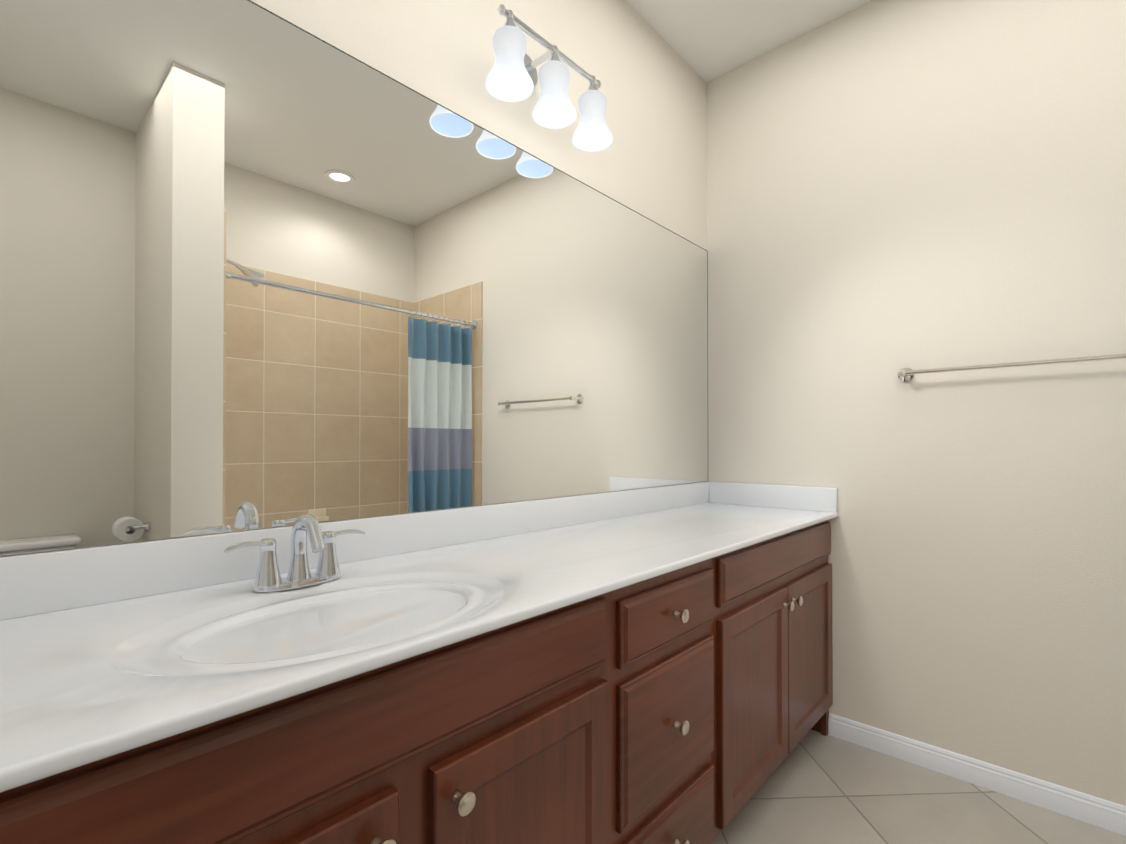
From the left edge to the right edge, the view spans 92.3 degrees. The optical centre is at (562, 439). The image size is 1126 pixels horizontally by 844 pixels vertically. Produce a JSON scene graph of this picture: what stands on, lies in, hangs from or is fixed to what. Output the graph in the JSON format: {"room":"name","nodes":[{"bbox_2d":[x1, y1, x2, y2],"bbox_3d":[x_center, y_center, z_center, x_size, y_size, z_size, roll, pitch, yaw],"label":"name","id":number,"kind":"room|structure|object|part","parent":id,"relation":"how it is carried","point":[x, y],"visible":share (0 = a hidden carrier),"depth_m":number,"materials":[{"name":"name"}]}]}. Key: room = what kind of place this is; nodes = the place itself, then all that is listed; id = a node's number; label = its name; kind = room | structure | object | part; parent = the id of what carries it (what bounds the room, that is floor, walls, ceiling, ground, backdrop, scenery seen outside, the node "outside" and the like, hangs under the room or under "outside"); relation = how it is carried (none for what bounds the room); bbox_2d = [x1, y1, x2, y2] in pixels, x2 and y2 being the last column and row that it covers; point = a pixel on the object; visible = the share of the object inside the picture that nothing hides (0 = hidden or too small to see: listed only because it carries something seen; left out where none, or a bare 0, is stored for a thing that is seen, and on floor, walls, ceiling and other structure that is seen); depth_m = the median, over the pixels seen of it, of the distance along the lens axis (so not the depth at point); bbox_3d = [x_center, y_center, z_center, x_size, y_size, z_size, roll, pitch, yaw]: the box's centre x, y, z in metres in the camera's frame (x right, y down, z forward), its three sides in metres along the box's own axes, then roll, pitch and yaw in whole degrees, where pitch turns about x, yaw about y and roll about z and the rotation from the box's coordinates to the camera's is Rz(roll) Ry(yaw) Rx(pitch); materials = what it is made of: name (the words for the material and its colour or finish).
{"room":"bathroom","nodes":[
{"label":"bathroom","id":0,"kind":"room"},
{"bbox_2d":[281,786,398,843],"bbox_3d":[-0.355,0.754,0.579,0.049,0.554,0.408,0,-1,43],"label":"door","id":1,"kind":"structure","parent":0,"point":[371,816],"depth_m":0.70,"materials":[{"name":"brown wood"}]},
{"bbox_2d":[0,0,706,556],"bbox_3d":[-0.273,-0.257,1.565,0.100,2.840,2.880,0,-1,43],"label":"wall","id":2,"kind":"structure","parent":0,"point":[650,162],"depth_m":1.84,"materials":[{"name":"beige paint"}]},
{"bbox_2d":[0,0,707,555],"bbox_3d":[-0.234,-0.350,1.529,0.006,1.070,2.677,0,-1,43],"label":"mirror","id":3,"kind":"object","parent":2,"relation":"attached to","point":[260,266],"visible":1,"depth_m":1.14,"materials":[{"name":"clear glass"}]},
{"bbox_2d":[485,4,612,151],"bbox_3d":[-0.051,-1.060,1.591,0.200,0.249,0.476,0,-1,43],"label":"sconce","id":4,"kind":"object","parent":2,"relation":"attached to","point":[512,76],"visible":1,"depth_m":1.53,"materials":[{"name":"white glass"}]},
{"bbox_2d":[503,17,515,26],"bbox_3d":[-0.142,-1.097,1.440,0.047,0.046,0.047,0,-1,43],"label":"socket","id":5,"kind":"object","parent":4,"relation":"attached to","point":[510,21],"depth_m":1.43,"materials":[{"name":"silver metal"}]},
{"bbox_3d":[-0.142,-1.008,1.439,0.130,0.141,0.130,0,-1,43],"label":"lamp shade","id":6,"kind":"part","parent":4,"relation":"part of","materials":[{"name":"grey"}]},
{"bbox_3d":[-0.068,-1.127,1.607,0.115,0.018,0.018,0,-1,43],"label":"arm","id":7,"kind":"part","parent":4,"relation":"part of"},
{"bbox_2d":[548,52,559,60],"bbox_3d":[-0.025,-1.096,1.567,0.047,0.046,0.047,0,-1,43],"label":"socket","id":8,"kind":"object","parent":4,"relation":"attached to","point":[552,56],"depth_m":1.56,"materials":[{"name":"silver metal"}]},
{"bbox_3d":[-0.025,-1.007,1.567,0.130,0.141,0.130,0,-1,43],"label":"lamp shade","id":9,"kind":"part","parent":4,"relation":"part of","materials":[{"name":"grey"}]},
{"bbox_2d":[586,82,597,90],"bbox_3d":[0.092,-1.095,1.695,0.047,0.046,0.047,0,-1,43],"label":"socket","id":10,"kind":"object","parent":4,"relation":"attached to","point":[593,86],"depth_m":1.68,"materials":[{"name":"silver metal"}]},
{"bbox_3d":[0.092,-1.006,1.694,0.130,0.141,0.130,0,-1,43],"label":"lamp shade","id":11,"kind":"part","parent":4,"relation":"part of","materials":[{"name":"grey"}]},
{"bbox_2d":[428,679,608,843],"bbox_3d":[-0.041,0.757,0.921,0.049,0.554,0.408,0,-1,43],"label":"door","id":12,"kind":"structure","parent":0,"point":[540,774],"depth_m":0.93,"materials":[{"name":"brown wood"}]},
{"bbox_2d":[626,0,871,81],"bbox_3d":[0.681,-1.724,0.700,2.690,0.080,2.880,0,-1,43],"label":"ceiling","id":13,"kind":"structure","parent":0,"point":[707,40],"depth_m":2.18,"materials":[{"name":"white paint"}]},
{"bbox_2d":[706,0,1125,805],"bbox_3d":[1.621,-0.256,1.713,2.690,2.840,0.100,0,-1,43],"label":"wall","id":14,"kind":"structure","parent":0,"point":[894,186],"depth_m":1.90,"materials":[{"name":"beige paint"}]},
{"bbox_2d":[828,713,1125,835],"bbox_3d":[1.515,1.124,1.722,1.250,0.081,0.014,0,-1,43],"label":"baseboard","id":15,"kind":"structure","parent":14,"relation":"attached to","point":[1090,809],"depth_m":1.80,"materials":[{"name":"white paint"}]},
{"bbox_2d":[897,353,1125,381],"bbox_3d":[1.452,-0.240,1.748,0.658,0.052,0.076,0,-1,43],"label":"towel bar","id":16,"kind":"object","parent":14,"relation":"attached to","point":[905,374],"visible":1,"depth_m":1.74,"materials":[{"name":"silver metal"}]},
{"bbox_3d":[1.229,-0.238,1.952,0.052,0.052,0.076,0,-1,43],"label":"post","id":17,"kind":"part","parent":16,"relation":"part of","materials":[{"name":"silver metal"}]},
{"bbox_2d":[710,730,1125,843],"bbox_3d":[0.681,1.181,0.678,2.690,0.050,2.880,0,-1,43],"label":"floor","id":18,"kind":"structure","parent":0,"point":[816,787],"depth_m":1.70,"materials":[{"name":"tile"}]},
{"bbox_2d":[0,481,838,843],"bbox_3d":[-0.024,0.673,1.329,0.574,0.977,2.677,0,-1,43],"label":"bathroom vanity","id":19,"kind":"object","parent":18,"relation":"on","point":[652,665],"visible":1,"depth_m":0.92,"materials":[{"name":"brown wood"}]},
{"bbox_2d":[224,514,364,592],"bbox_3d":[-0.479,0.208,1.012,0.126,0.137,0.257,0,-1,43],"label":"faucet","id":20,"kind":"object","parent":19,"relation":"on","point":[268,574],"visible":1,"depth_m":1.01,"materials":[{"name":"silver metal"}]},
{"bbox_3d":[-0.561,0.189,0.968,0.027,0.014,0.081,0,-1,43],"label":"lever","id":21,"kind":"part","parent":20,"relation":"part of","materials":[{"name":"silver metal"}]},
{"bbox_3d":[-0.542,0.227,0.994,0.047,0.091,0.047,0,-1,43],"label":"handle","id":22,"kind":"part","parent":20,"relation":"part of","materials":[{"name":"silver metal"}]},
{"bbox_3d":[-0.505,0.245,1.035,0.043,0.055,0.043,0,-1,43],"label":"spout","id":23,"kind":"part","parent":20,"relation":"part of","materials":[{"name":"silver metal"}]},
{"bbox_3d":[-0.474,0.182,1.007,0.111,0.087,0.028,0,-1,43],"label":"spout","id":24,"kind":"part","parent":20,"relation":"part of","materials":[{"name":"silver metal"}]},
{"bbox_3d":[-0.467,0.227,1.076,0.047,0.091,0.047,0,-1,43],"label":"handle","id":25,"kind":"part","parent":20,"relation":"part of","materials":[{"name":"silver metal"}]},
{"bbox_3d":[-0.443,0.190,1.097,0.027,0.014,0.081,0,-1,43],"label":"lever","id":26,"kind":"part","parent":20,"relation":"part of","materials":[{"name":"silver metal"}]},
{"bbox_2d":[0,597,605,843],"bbox_3d":[-0.209,0.380,0.763,0.018,0.130,0.873,0,-1,43],"label":"drawer","id":27,"kind":"object","parent":19,"relation":"in","point":[236,779],"depth_m":0.64,"materials":[{"name":"brown wood"}]},
{"bbox_2d":[0,481,710,620],"bbox_3d":[-0.228,0.233,1.519,0.020,0.095,2.677,0,-1,43],"label":"backsplash","id":28,"kind":"structure","parent":19,"relation":"attached to","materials":[{"name":"white stone"}]},
{"bbox_3d":[0.256,0.663,1.268,0.018,0.303,0.408,0,-1,43],"label":"drawer","id":29,"kind":"part","parent":19,"relation":"part of","materials":[{"name":"brown wood"}]},
{"bbox_3d":[0.256,0.407,1.270,0.018,0.140,0.408,0,-1,43],"label":"drawer","id":30,"kind":"part","parent":19,"relation":"part of","materials":[{"name":"brown wood"}]},
{"bbox_3d":[0.256,0.937,1.266,0.018,0.177,0.408,0,-1,43],"label":"drawer","id":31,"kind":"part","parent":19,"relation":"part of","materials":[{"name":"brown wood"}]},
{"bbox_3d":[0.274,0.663,1.251,0.030,0.032,0.032,0,-1,43],"label":"drawer knob","id":32,"kind":"part","parent":19,"relation":"part of","materials":[{"name":"silver metal"}]},
{"bbox_3d":[0.274,0.407,1.253,0.030,0.032,0.032,0,-1,43],"label":"drawer knob","id":33,"kind":"part","parent":19,"relation":"part of","materials":[{"name":"silver metal"}]},
{"bbox_3d":[0.274,0.937,1.249,0.030,0.032,0.032,0,-1,43],"label":"drawer knob","id":34,"kind":"part","parent":19,"relation":"part of","materials":[{"name":"silver metal"}]},
{"bbox_3d":[0.577,0.762,1.617,0.018,0.554,0.468,0,-1,43],"label":"cab door","id":35,"kind":"part","parent":19,"relation":"part of","materials":[{"name":"brown wood"}]},
{"bbox_3d":[0.729,0.536,1.748,0.030,0.032,0.032,0,-1,43],"label":"cab door knob","id":36,"kind":"part","parent":19,"relation":"part of","materials":[{"name":"silver metal"}]},
{"bbox_3d":[0.782,0.537,1.806,0.030,0.032,0.032,0,-1,43],"label":"cab door knob","id":37,"kind":"part","parent":19,"relation":"part of","materials":[{"name":"silver metal"}]},
{"bbox_3d":[0.898,0.765,1.966,0.018,0.554,0.468,0,-1,43],"label":"cab door","id":38,"kind":"part","parent":19,"relation":"part of","materials":[{"name":"brown wood"}]}
]}

